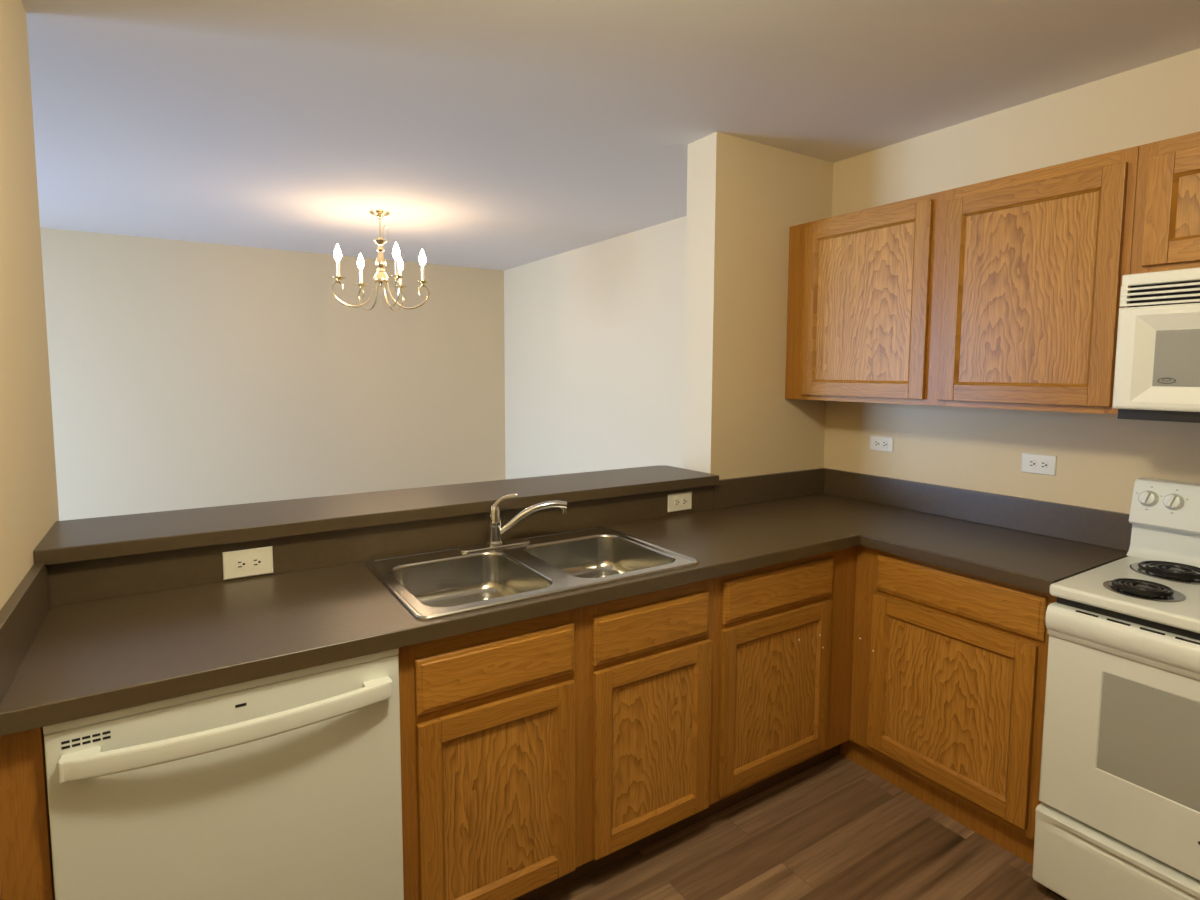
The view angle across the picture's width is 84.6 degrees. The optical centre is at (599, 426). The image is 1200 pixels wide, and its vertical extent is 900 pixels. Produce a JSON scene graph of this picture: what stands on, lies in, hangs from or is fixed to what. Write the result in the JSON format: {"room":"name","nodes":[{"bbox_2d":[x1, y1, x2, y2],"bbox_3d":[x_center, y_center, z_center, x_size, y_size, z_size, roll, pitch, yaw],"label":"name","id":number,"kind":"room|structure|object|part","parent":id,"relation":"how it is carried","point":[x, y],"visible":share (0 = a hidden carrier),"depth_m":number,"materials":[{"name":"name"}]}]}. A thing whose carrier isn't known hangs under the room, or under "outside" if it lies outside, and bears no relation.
{"room":"kitchen","nodes":[
{"label":"kitchen","id":0,"kind":"room"},
{"bbox_2d":[0,0,58,899],"bbox_3d":[0.119,0.332,-0.830,0.120,2.474,6.470,-3,6,-33],"label":"wall","id":1,"kind":"structure","parent":0,"point":[28,482],"depth_m":1.57,"materials":[{"name":"beige paint"}]},
{"bbox_2d":[0,562,50,702],"bbox_3d":[-1.201,0.407,1.365,0.022,0.122,0.590,-3,6,-33],"label":"backsplash","id":2,"kind":"structure","parent":1,"relation":"attached to","point":[23,614],"depth_m":1.34,"materials":[{"name":"brown laminate"}]},
{"bbox_2d":[40,227,504,520],"bbox_3d":[-3.703,-0.155,4.842,6.743,2.474,0.120,-3,6,-33],"label":"wall","id":3,"kind":"structure","parent":0,"point":[184,374],"depth_m":5.34,"materials":[{"name":"beige paint"}]},
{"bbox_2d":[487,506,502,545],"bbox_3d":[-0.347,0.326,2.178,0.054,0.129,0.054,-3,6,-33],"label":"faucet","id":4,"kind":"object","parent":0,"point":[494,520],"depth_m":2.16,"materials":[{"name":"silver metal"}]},
{"bbox_2d":[504,216,686,479],"bbox_3d":[0.125,-0.153,5.005,0.130,2.474,3.749,-3,6,-33],"label":"wall","id":5,"kind":"structure","parent":0,"point":[594,334],"depth_m":5.07,"materials":[{"name":"beige paint"}]},
{"bbox_2d":[21,0,1199,270],"bbox_3d":[-0.975,-1.083,0.479,6.900,0.120,10.350,-3,6,-33],"label":"ceiling","id":6,"kind":"structure","parent":0,"point":[502,135],"depth_m":2.35,"materials":[{"name":"white paint"}]},
{"bbox_2d":[331,210,429,311],"bbox_3d":[-1.338,-1.030,4.135,0.546,0.593,0.515,1,5,9],"label":"chandelier","id":7,"kind":"object","parent":6,"relation":"hanging from","point":[380,277],"visible":1,"depth_m":4.08,"materials":[{"name":"gold metal"}]},
{"bbox_3d":[-1.573,-1.041,3.952,0.044,0.104,0.044,-3,6,-33],"label":"bulb","id":8,"kind":"part","parent":7,"relation":"part of","materials":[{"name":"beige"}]},
{"bbox_3d":[-1.499,-0.810,4.023,0.268,0.172,0.012,-3,6,-34],"label":"arm","id":9,"kind":"part","parent":7,"relation":"part of","materials":[{"name":"gold metal"}]},
{"bbox_3d":[-1.550,-1.067,4.268,0.044,0.104,0.044,-3,6,-33],"label":"bulb","id":10,"kind":"part","parent":7,"relation":"part of","materials":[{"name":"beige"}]},
{"bbox_3d":[-1.484,-0.827,4.226,0.267,0.172,0.011,5,6,43],"label":"arm","id":11,"kind":"part","parent":7,"relation":"part of","materials":[{"name":"gold metal"}]},
{"bbox_3d":[-1.362,-1.225,4.081,0.011,0.116,0.011,-3,6,-33],"label":"stem","id":12,"kind":"part","parent":7,"relation":"part of","materials":[{"name":"gold metal"}]},
{"bbox_3d":[-1.262,-0.806,3.987,0.011,0.172,0.268,-4,6,-38],"label":"arm","id":13,"kind":"part","parent":7,"relation":"part of","materials":[{"name":"gold metal"}]},
{"bbox_3d":[-1.336,-0.831,4.276,0.012,0.172,0.268,1,5,10],"label":"arm","id":14,"kind":"part","parent":7,"relation":"part of","materials":[{"name":"gold metal"}]},
{"bbox_3d":[-1.205,-1.035,3.896,0.044,0.104,0.044,-3,6,-33],"label":"bulb","id":15,"kind":"part","parent":7,"relation":"part of","materials":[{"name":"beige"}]},
{"bbox_3d":[-1.319,-1.073,4.346,0.044,0.104,0.044,-3,6,-33],"label":"bulb","id":16,"kind":"part","parent":7,"relation":"part of","materials":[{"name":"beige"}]},
{"bbox_3d":[-1.200,-0.818,4.127,0.267,0.172,0.011,0,5,-4],"label":"arm","id":17,"kind":"part","parent":7,"relation":"part of","materials":[{"name":"gold metal"}]},
{"bbox_3d":[-1.108,-1.053,4.114,0.044,0.104,0.044,-3,6,-33],"label":"bulb","id":18,"kind":"part","parent":7,"relation":"part of","materials":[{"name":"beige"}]},
{"bbox_2d":[683,132,832,479],"bbox_3d":[0.730,0.010,3.064,0.733,2.474,0.181,-3,6,-33],"label":"wall pier","id":19,"kind":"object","parent":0,"point":[744,197],"visible":0.64,"depth_m":2.86,"materials":[{"name":"beige paint"}]},
{"bbox_2d":[713,468,825,508],"bbox_3d":[0.784,0.279,3.001,0.731,0.122,0.020,-3,6,-33],"label":"backsplash","id":20,"kind":"structure","parent":19,"relation":"attached to","point":[731,492],"depth_m":2.97,"materials":[{"name":"brown laminate"}]},
{"bbox_2d":[537,754,1063,899],"bbox_3d":[-0.985,1.492,0.693,6.900,0.100,10.350,-3,6,-33],"label":"floor","id":21,"kind":"structure","parent":0,"point":[835,829],"depth_m":2.04,"materials":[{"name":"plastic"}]},
{"bbox_2d":[0,727,54,899],"bbox_3d":[-1.061,0.959,1.238,0.070,0.872,0.088,-3,6,-33],"label":"filler panel","id":22,"kind":"object","parent":21,"relation":"on","point":[26,869],"visible":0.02,"depth_m":1.18,"materials":[{"name":"brown wood"}]},
{"bbox_2d":[43,648,403,899],"bbox_3d":[-0.864,0.930,1.588,0.628,0.863,0.640,-3,6,-33],"label":"dishwasher","id":23,"kind":"object","parent":21,"relation":"on","point":[285,786],"visible":0.88,"depth_m":1.34,"materials":[{"name":"white metal"}]},
{"bbox_3d":[-0.708,0.601,1.318,0.582,0.039,0.065,-3,6,-33],"label":"handle","id":24,"kind":"part","parent":23,"relation":"part of","materials":[{"name":"white plastic"}]},
{"bbox_2d":[398,578,713,899],"bbox_3d":[-0.200,0.895,2.050,0.984,0.872,0.564,-3,6,-33],"label":"base cabinet","id":25,"kind":"object","parent":21,"relation":"on","point":[541,754],"visible":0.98,"depth_m":1.77,"materials":[{"name":"brown wood"}]},
{"bbox_3d":[-0.251,0.607,1.667,0.431,0.136,0.018,-3,6,-33],"label":"drawer","id":26,"kind":"part","parent":25,"relation":"part of","materials":[{"name":"brown wood"}]},
{"bbox_3d":[-0.253,0.970,1.697,0.431,0.544,0.018,-3,6,-33],"label":"door","id":27,"kind":"part","parent":25,"relation":"part of","materials":[{"name":"brown wood"}]},
{"bbox_3d":[-0.256,0.970,1.702,0.315,0.428,0.004,-3,6,-33],"label":"door panel","id":28,"kind":"part","parent":25,"relation":"part of","materials":[{"name":"brown wood"}]},
{"bbox_3d":[0.160,0.587,1.930,0.420,0.136,0.018,-3,6,-33],"label":"drawer","id":29,"kind":"part","parent":25,"relation":"part of","materials":[{"name":"brown wood"}]},
{"bbox_3d":[0.163,0.948,1.963,0.428,0.548,0.018,-3,6,-33],"label":"door","id":30,"kind":"part","parent":25,"relation":"part of","materials":[{"name":"brown wood"}]},
{"bbox_3d":[0.160,0.947,1.968,0.312,0.432,0.004,-3,6,-33],"label":"door panel","id":31,"kind":"part","parent":25,"relation":"part of","materials":[{"name":"brown wood"}]},
{"bbox_2d":[695,546,861,822],"bbox_3d":[0.732,0.849,2.646,1.227,0.872,0.568,-3,6,-33],"label":"base cabinet","id":32,"kind":"object","parent":21,"relation":"on","point":[786,634],"visible":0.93,"depth_m":2.26,"materials":[{"name":"brown wood"}]},
{"bbox_2d":[0,468,1131,735],"bbox_3d":[0.190,0.389,1.895,2.934,0.162,1.246,-3,6,-33],"label":"countertop","id":33,"kind":"structure","parent":32,"relation":"on","point":[82,639],"depth_m":1.82,"materials":[{"name":"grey laminate"}]},
{"bbox_2d":[457,493,566,552],"bbox_3d":[-0.295,0.309,2.196,0.364,0.177,0.099,-2,5,-20],"label":"kitchen faucet","id":34,"kind":"object","parent":33,"relation":"on","point":[494,541],"visible":1,"depth_m":2.17,"materials":[{"name":"silver metal"}]},
{"bbox_3d":[-0.348,0.395,2.184,0.256,0.008,0.056,-3,6,-33],"label":"deck plate","id":35,"kind":"part","parent":34,"relation":"part of","materials":[{"name":"silver metal"}]},
{"bbox_3d":[-0.313,0.247,2.173,0.086,0.051,0.019,0,5,-2],"label":"lever handle","id":36,"kind":"part","parent":34,"relation":"part of","materials":[{"name":"silver metal"}]},
{"bbox_3d":[-0.226,0.305,2.200,0.232,0.108,0.026,-1,5,-12],"label":"spout","id":37,"kind":"part","parent":34,"relation":"part of","materials":[{"name":"silver metal"}]},
{"bbox_2d":[364,526,699,619],"bbox_3d":[-0.204,0.474,2.012,0.878,0.127,0.558,-3,6,-33],"label":"sink","id":38,"kind":"object","parent":33,"relation":"in","point":[434,584],"visible":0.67,"depth_m":2.06,"materials":[{"name":"silver metal"}]},
{"bbox_3d":[-0.371,0.487,1.874,0.366,0.124,0.415,-3,6,-33],"label":"bowl","id":39,"kind":"part","parent":38,"relation":"part of","materials":[{"name":"silver metal"}]},
{"bbox_3d":[-0.007,0.469,2.107,0.368,0.124,0.415,-3,6,-33],"label":"bowl","id":40,"kind":"part","parent":38,"relation":"part of","materials":[{"name":"silver metal"}]},
{"bbox_3d":[0.605,0.909,2.245,0.522,0.550,0.018,-3,6,-33],"label":"door","id":41,"kind":"part","parent":32,"relation":"part of","materials":[{"name":"brown wood"}]},
{"bbox_3d":[0.602,0.908,2.250,0.406,0.434,0.004,-3,6,-33],"label":"door panel","id":42,"kind":"part","parent":32,"relation":"part of","materials":[{"name":"brown wood"}]},
{"bbox_3d":[0.613,0.547,2.219,0.526,0.136,0.018,-3,6,-33],"label":"drawer","id":43,"kind":"part","parent":32,"relation":"part of","materials":[{"name":"brown wood"}]},
{"bbox_3d":[0.964,0.810,2.467,0.019,0.764,0.022,-3,6,-33],"label":"corner post","id":44,"kind":"part","parent":32,"relation":"part of","materials":[{"name":"brown wood"}]},
{"bbox_2d":[855,546,1056,864],"bbox_3d":[1.346,0.878,2.325,0.542,0.872,0.638,-3,6,-33],"label":"base cabinet","id":45,"kind":"object","parent":21,"relation":"on","point":[952,664],"visible":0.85,"depth_m":2.14,"materials":[{"name":"brown wood"}]},
{"bbox_3d":[1.137,0.907,2.179,0.004,0.450,0.421,-3,6,-33],"label":"door panel","id":46,"kind":"part","parent":45,"relation":"part of","materials":[{"name":"brown wood"}]},
{"bbox_3d":[1.132,0.907,2.175,0.018,0.566,0.537,-3,6,-33],"label":"door","id":47,"kind":"part","parent":45,"relation":"part of","materials":[{"name":"brown wood"}]},
{"bbox_3d":[1.140,0.541,2.135,0.018,0.130,0.545,-3,6,-33],"label":"drawer","id":48,"kind":"part","parent":45,"relation":"part of","materials":[{"name":"brown wood"}]},
{"bbox_2d":[1032,477,1199,899],"bbox_3d":[1.699,0.785,1.697,0.636,1.164,0.760,-3,6,-33],"label":"electric range","id":49,"kind":"object","parent":21,"relation":"on","point":[1117,817],"visible":1,"depth_m":1.73,"materials":[{"name":"white metal"}]},
{"bbox_3d":[1.462,1.221,1.581,0.051,0.223,0.754,-3,6,-33],"label":"storage drawer","id":50,"kind":"part","parent":49,"relation":"part of","materials":[{"name":"white metal"}]},
{"bbox_3d":[1.469,0.843,1.553,0.038,0.509,0.756,-3,6,-33],"label":"oven door","id":51,"kind":"part","parent":49,"relation":"part of","materials":[{"name":"white metal"}]},
{"bbox_3d":[1.458,0.564,1.522,0.062,0.092,0.750,-3,6,-33],"label":"door handle","id":52,"kind":"part","parent":49,"relation":"part of","materials":[{"name":"white metal"}]},
{"bbox_2d":[1049,556,1199,632],"bbox_3d":[1.704,0.467,1.673,0.610,0.034,0.760,-3,6,-33],"label":"cooktop","id":53,"kind":"object","parent":49,"relation":"in","point":[1158,591],"depth_m":1.77,"materials":[{"name":"white metal"}]},
{"bbox_3d":[1.713,0.227,2.062,0.026,0.050,0.051,-3,6,-33],"label":"knob","id":54,"kind":"part","parent":49,"relation":"part of","materials":[{"name":"white plastic"}]},
{"bbox_3d":[1.925,0.265,1.798,0.087,0.142,0.760,-3,6,-33],"label":"control panel","id":55,"kind":"part","parent":49,"relation":"part of","materials":[{"name":"white metal"}]},
{"bbox_3d":[1.747,0.231,2.010,0.026,0.050,0.051,-3,6,-33],"label":"knob","id":56,"kind":"part","parent":49,"relation":"part of","materials":[{"name":"white plastic"}]},
{"bbox_2d":[824,48,1199,513],"bbox_3d":[2.743,0.212,0.742,0.130,2.474,6.281,-3,6,-33],"label":"wall","id":57,"kind":"structure","parent":0,"point":[1101,457],"depth_m":2.42,"materials":[{"name":"beige paint"}]},
{"bbox_2d":[870,435,893,452],"bbox_3d":[1.250,0.079,2.930,0.008,0.066,0.114,-3,6,-33],"label":"outlet","id":58,"kind":"object","parent":57,"relation":"attached to","point":[877,443],"visible":1,"depth_m":2.93,"materials":[{"name":"beige plastic"}]},
{"bbox_2d":[874,440,879,446],"bbox_3d":[1.237,0.078,2.945,0.003,0.033,0.026,-3,6,-33],"label":"receptacle","id":59,"kind":"object","parent":58,"relation":"attached to","point":[876,442],"depth_m":2.94,"materials":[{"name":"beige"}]},
{"bbox_2d":[882,441,887,447],"bbox_3d":[1.258,0.080,2.913,0.003,0.033,0.026,-3,6,-33],"label":"receptacle","id":60,"kind":"object","parent":58,"relation":"attached to","point":[884,443],"depth_m":2.91,"materials":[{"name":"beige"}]},
{"bbox_2d":[785,146,1138,413],"bbox_3d":[1.305,-0.469,2.522,0.307,0.770,1.277,-3,6,-33],"label":"upper cabinet","id":61,"kind":"object","parent":57,"relation":"attached to","point":[1004,292],"visible":1,"depth_m":2.28,"materials":[{"name":"brown wood"}]},
{"bbox_3d":[1.054,-0.481,2.656,0.004,0.605,0.447,-3,6,-33],"label":"door panel","id":62,"kind":"part","parent":61,"relation":"part of","materials":[{"name":"brown wood"}]},
{"bbox_3d":[1.049,-0.480,2.653,0.018,0.725,0.567,-3,6,-33],"label":"door","id":63,"kind":"part","parent":61,"relation":"part of","materials":[{"name":"brown wood"}]},
{"bbox_3d":[1.380,-0.428,2.151,0.004,0.587,0.406,-3,6,-33],"label":"door panel","id":64,"kind":"part","parent":61,"relation":"part of","materials":[{"name":"brown wood"}]},
{"bbox_3d":[1.375,-0.428,2.148,0.018,0.707,0.526,-3,6,-33],"label":"door","id":65,"kind":"part","parent":61,"relation":"part of","materials":[{"name":"brown wood"}]},
{"bbox_2d":[824,468,1131,550],"bbox_3d":[1.420,0.309,2.671,0.020,0.122,1.226,-3,6,-33],"label":"backsplash","id":66,"kind":"structure","parent":57,"relation":"attached to","point":[1109,529],"depth_m":2.53,"materials":[{"name":"brown laminate"}]},
{"bbox_2d":[1021,453,1056,475],"bbox_3d":[1.594,0.139,2.398,0.008,0.072,0.114,-3,6,-33],"label":"outlet","id":67,"kind":"object","parent":57,"relation":"attached to","point":[1031,463],"visible":1,"depth_m":2.39,"materials":[{"name":"beige plastic"}]},
{"bbox_2d":[1028,459,1035,467],"bbox_3d":[1.582,0.137,2.413,0.003,0.033,0.026,-3,6,-33],"label":"receptacle","id":68,"kind":"object","parent":67,"relation":"attached to","point":[1031,462],"depth_m":2.41,"materials":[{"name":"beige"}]},
{"bbox_2d":[1040,460,1047,468],"bbox_3d":[1.603,0.140,2.380,0.003,0.033,0.026,-3,6,-33],"label":"receptacle","id":69,"kind":"object","parent":67,"relation":"attached to","point":[1043,463],"depth_m":2.38,"materials":[{"name":"white plastic"}]},
{"bbox_2d":[1130,132,1199,273],"bbox_3d":[1.859,-0.596,1.649,0.307,0.367,0.765,-3,6,-33],"label":"upper cabinet","id":70,"kind":"object","parent":57,"relation":"attached to","point":[1166,230],"visible":0.91,"depth_m":1.82,"materials":[{"name":"brown wood"}]},
{"bbox_2d":[1112,267,1199,422],"bbox_3d":[1.812,-0.204,1.650,0.415,0.408,0.756,-3,6,-33],"label":"microwave oven","id":71,"kind":"object","parent":70,"relation":"attached to","point":[1157,375],"visible":1,"depth_m":1.80,"materials":[{"name":"white plastic"}]},
{"bbox_3d":[1.634,-0.173,1.650,0.033,0.286,0.568,-3,6,-33],"label":"door","id":72,"kind":"part","parent":71,"relation":"part of","materials":[{"name":"white plastic"}]},
{"bbox_3d":[1.644,-0.594,1.728,0.004,0.177,0.219,-3,6,-33],"label":"door panel","id":73,"kind":"part","parent":70,"relation":"part of","materials":[{"name":"brown wood"}]},
{"bbox_3d":[-0.507,0.794,2.333,2.202,1.024,0.181,-3,6,-33],"label":"wall","id":74,"kind":"structure","parent":0,"visible":0},
{"bbox_2d":[33,465,718,565],"bbox_3d":[-0.526,0.258,2.321,2.200,0.040,0.371,-3,6,-33],"label":"bar ledge","id":75,"kind":"object","parent":74,"relation":"on","point":[77,540],"visible":0.97,"depth_m":2.03,"materials":[{"name":"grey laminate"}]},
{"bbox_2d":[48,485,712,606],"bbox_3d":[-0.451,0.347,2.210,2.200,0.106,0.020,-3,6,-33],"label":"backsplash","id":76,"kind":"structure","parent":74,"relation":"attached to","point":[91,580],"depth_m":1.98,"materials":[{"name":"brown laminate"}]},
{"bbox_2d":[222,546,272,579],"bbox_3d":[-0.987,0.385,1.850,0.124,0.078,0.008,-3,6,-33],"label":"outlet","id":77,"kind":"object","parent":76,"relation":"attached to","point":[255,561],"visible":1,"depth_m":1.85,"materials":[{"name":"beige plastic"}]},
{"bbox_2d":[235,558,245,569],"bbox_3d":[-1.002,0.386,1.837,0.026,0.033,0.003,-3,6,-33],"label":"receptacle","id":78,"kind":"object","parent":77,"relation":"attached to","point":[240,563],"depth_m":1.84,"materials":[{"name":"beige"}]},
{"bbox_2d":[251,556,261,567],"bbox_3d":[-0.969,0.384,1.858,0.026,0.033,0.003,-3,6,-33],"label":"receptacle","id":79,"kind":"object","parent":77,"relation":"attached to","point":[256,561],"depth_m":1.86,"materials":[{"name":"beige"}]},
{"bbox_2d":[668,491,691,511],"bbox_3d":[0.328,0.310,2.692,0.124,0.074,0.008,-3,6,-33],"label":"outlet","id":80,"kind":"object","parent":76,"relation":"attached to","point":[676,501],"visible":1,"depth_m":2.69,"materials":[{"name":"beige plastic"}]},
{"bbox_2d":[674,499,679,506],"bbox_3d":[0.313,0.311,2.680,0.026,0.033,0.003,-3,6,-33],"label":"receptacle","id":81,"kind":"object","parent":80,"relation":"attached to","point":[676,501],"depth_m":2.68,"materials":[{"name":"white plastic"}]},
{"bbox_2d":[682,498,686,505],"bbox_3d":[0.345,0.309,2.701,0.026,0.033,0.003,-3,6,-33],"label":"receptacle","id":82,"kind":"object","parent":80,"relation":"attached to","point":[684,500],"depth_m":2.70,"materials":[{"name":"white plastic"}]}
]}

